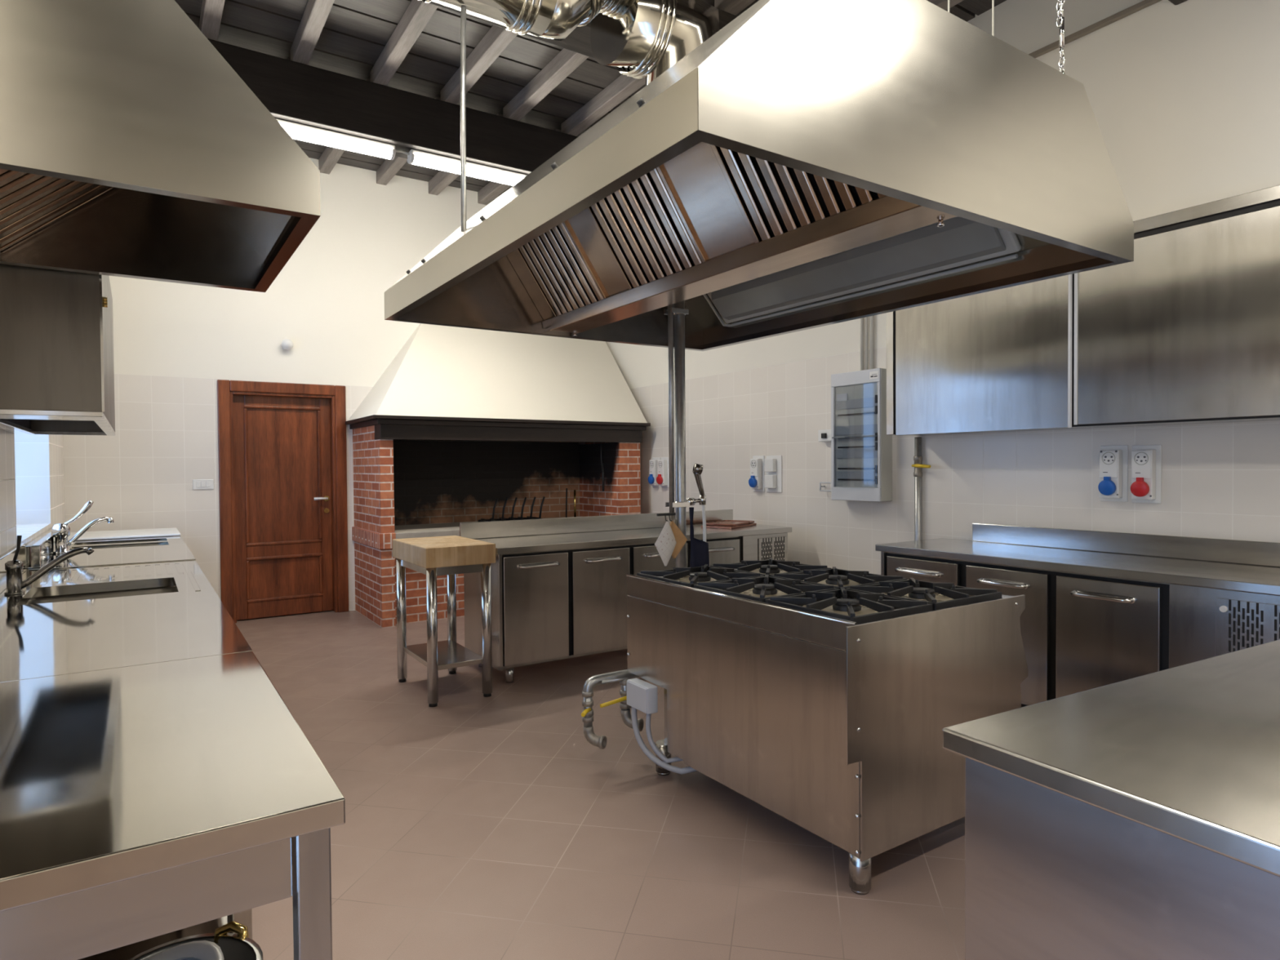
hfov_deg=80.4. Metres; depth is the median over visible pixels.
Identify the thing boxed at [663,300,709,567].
pole
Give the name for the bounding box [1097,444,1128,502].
socket
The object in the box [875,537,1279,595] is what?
countertop
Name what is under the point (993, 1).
wire
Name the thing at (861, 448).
electrical panel
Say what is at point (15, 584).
base
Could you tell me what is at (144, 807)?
work table
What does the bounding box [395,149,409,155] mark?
cable
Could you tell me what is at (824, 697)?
gas range
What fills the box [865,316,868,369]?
conduit
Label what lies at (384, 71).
ceiling
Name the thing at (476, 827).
floor
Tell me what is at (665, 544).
pot holder
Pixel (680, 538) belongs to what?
pot holder
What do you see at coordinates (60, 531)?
tap
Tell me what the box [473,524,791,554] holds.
countertop
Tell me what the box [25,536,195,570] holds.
countertop
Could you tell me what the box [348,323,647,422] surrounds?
hood
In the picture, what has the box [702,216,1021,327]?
lamp
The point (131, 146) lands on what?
hood
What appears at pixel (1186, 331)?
upper cabinet
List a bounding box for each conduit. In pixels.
[460,4,466,231]
[860,317,863,370]
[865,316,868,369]
[870,315,873,368]
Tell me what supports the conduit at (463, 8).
on the hood at (808, 164)
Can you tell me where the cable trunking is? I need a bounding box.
[1028,0,1161,57]
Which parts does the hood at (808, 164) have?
filter blanking panel, filter blanking panel, filter blanking panel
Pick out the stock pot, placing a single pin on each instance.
(233, 946)
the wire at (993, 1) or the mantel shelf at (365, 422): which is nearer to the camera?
the wire at (993, 1)
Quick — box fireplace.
[345,323,650,627]
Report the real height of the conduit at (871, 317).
1.808 m
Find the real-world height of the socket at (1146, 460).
0.318 m
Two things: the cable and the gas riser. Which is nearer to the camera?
the gas riser
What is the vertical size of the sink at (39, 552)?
1.020 m
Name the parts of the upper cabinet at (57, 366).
frame, panel, panel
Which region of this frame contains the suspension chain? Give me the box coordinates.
[1056,0,1065,74]
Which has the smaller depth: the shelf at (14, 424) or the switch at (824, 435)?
the shelf at (14, 424)
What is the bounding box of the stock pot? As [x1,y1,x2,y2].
[128,920,262,959]
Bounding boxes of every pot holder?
[654,521,676,566]
[670,520,687,558]
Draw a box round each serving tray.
[701,523,756,528]
[706,520,754,526]
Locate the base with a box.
[4,560,25,595]
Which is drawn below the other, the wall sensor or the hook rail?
the hook rail
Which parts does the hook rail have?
rail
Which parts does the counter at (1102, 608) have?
corner post, handle, door, handle, door, handle, door, compressor panel, vent panel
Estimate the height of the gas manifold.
0.424 m
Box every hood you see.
[0,0,320,292]
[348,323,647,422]
[384,0,1133,351]
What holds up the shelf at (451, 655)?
attached to the chopping block
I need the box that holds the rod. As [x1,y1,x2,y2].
[600,442,604,491]
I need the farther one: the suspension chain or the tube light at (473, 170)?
the tube light at (473, 170)
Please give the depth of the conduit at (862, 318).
5.84 m
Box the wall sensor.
[281,338,293,350]
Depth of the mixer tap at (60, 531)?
4.74 m
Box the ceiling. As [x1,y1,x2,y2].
[174,0,1187,204]
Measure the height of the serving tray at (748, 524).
0.016 m
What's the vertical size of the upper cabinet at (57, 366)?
0.800 m
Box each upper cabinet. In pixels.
[0,263,115,435]
[886,185,1279,435]
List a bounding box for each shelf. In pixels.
[3,418,31,429]
[345,414,650,430]
[404,640,481,670]
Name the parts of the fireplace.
fire grate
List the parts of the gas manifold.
lever, lever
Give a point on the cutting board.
(157, 532)
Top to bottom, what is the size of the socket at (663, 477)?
0.310 m
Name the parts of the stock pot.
pot, handle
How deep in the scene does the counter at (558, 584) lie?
5.26 m
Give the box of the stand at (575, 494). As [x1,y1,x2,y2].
[565,488,576,517]
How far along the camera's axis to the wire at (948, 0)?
2.79 m
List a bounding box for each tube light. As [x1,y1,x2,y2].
[275,118,395,159]
[407,149,460,174]
[466,161,527,185]
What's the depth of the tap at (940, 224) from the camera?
2.32 m
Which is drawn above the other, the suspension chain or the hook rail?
the suspension chain
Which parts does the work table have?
apron panel, leg, leg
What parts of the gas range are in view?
box lid, leg, panel, hob plate, leg, panel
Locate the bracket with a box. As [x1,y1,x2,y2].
[819,481,831,491]
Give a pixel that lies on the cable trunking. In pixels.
(1145, 3)
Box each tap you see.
[4,535,93,595]
[52,500,113,554]
[52,522,70,554]
[937,220,944,226]
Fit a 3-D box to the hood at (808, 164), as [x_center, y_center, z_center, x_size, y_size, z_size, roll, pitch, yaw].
[0.264,-1.065,3.246,2.003,0.541,2.518,-1,1,-34]
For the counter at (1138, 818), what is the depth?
1.32 m
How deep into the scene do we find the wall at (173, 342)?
6.90 m
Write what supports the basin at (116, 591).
in the sink at (77, 620)
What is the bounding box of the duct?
[417,0,719,85]
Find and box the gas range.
[626,557,1028,894]
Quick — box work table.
[0,650,345,959]
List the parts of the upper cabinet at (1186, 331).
sliding door, sliding door, rail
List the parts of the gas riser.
lever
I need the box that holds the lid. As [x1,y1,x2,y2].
[147,940,224,959]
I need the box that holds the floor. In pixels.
[235,610,1027,959]
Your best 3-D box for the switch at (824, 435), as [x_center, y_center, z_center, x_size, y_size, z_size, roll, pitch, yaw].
[1.524,-0.360,6.113,0.094,0.095,0.185,-1,1,-34]
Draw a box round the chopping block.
[392,535,495,706]
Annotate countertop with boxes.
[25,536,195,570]
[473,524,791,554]
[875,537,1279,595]
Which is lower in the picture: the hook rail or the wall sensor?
the hook rail
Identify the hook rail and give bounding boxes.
[656,512,675,521]
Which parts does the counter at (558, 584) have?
corner post, leg, door, handle, door, handle, handle, door, door, handle, compressor panel, vent panel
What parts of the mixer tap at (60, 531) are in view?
lever, spout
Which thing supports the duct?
on the hood at (808, 164)
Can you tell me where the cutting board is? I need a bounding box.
[67,527,180,541]
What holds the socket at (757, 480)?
attached to the wall at (1184, 98)
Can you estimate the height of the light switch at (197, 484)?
0.090 m
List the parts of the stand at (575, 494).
stem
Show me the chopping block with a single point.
(450, 556)
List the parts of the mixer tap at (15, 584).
lever, spout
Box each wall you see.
[62,157,585,611]
[605,0,1279,574]
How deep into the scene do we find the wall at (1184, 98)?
4.62 m
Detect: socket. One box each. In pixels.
[648,457,660,487]
[656,457,669,487]
[748,455,764,491]
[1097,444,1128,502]
[1130,444,1161,503]
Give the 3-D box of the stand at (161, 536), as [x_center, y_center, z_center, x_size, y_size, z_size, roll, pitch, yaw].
[-4.094,0.887,5.980,0.690,0.899,0.670,-1,1,-34]
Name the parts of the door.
panel moulding, panel, panel moulding, panel, lever handle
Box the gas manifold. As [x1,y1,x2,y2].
[581,669,644,749]
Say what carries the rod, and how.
hanging from the fireplace
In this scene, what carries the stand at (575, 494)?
on the fireplace
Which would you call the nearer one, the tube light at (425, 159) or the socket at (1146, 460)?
the socket at (1146, 460)
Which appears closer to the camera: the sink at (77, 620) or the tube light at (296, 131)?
the sink at (77, 620)
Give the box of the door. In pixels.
[217,379,348,622]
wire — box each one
[947,0,949,12]
[991,0,994,35]
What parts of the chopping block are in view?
leg, frame rail, leg, leg, frame rail, leg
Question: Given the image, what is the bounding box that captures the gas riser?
[911,436,930,540]
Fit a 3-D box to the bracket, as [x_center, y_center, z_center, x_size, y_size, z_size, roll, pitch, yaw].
[1.543,0.055,6.129,0.059,0.077,0.201,-1,1,-34]
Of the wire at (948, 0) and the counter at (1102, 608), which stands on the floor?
the counter at (1102, 608)
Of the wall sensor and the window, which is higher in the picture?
the wall sensor
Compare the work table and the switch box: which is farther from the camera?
the switch box
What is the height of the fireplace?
2.960 m
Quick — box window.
[0,425,64,556]
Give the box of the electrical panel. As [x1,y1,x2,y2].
[831,368,892,502]
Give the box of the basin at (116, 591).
[25,586,175,604]
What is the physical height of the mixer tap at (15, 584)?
0.246 m
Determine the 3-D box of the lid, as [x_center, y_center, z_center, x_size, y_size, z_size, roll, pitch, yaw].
[-0.966,1.079,1.442,0.322,0.248,0.313,0,1,10]
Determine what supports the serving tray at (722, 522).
on the serving tray at (748, 524)
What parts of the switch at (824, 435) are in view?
rotary knob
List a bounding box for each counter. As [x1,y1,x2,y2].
[459,509,791,683]
[875,523,1279,705]
[942,639,1279,959]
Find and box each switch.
[192,479,213,489]
[817,429,831,441]
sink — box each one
[0,542,252,682]
[25,527,195,586]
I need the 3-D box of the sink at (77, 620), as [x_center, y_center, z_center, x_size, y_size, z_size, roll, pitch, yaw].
[-2.139,0.856,3.035,0.770,1.045,2.587,-1,1,-34]
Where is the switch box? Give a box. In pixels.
[764,455,782,492]

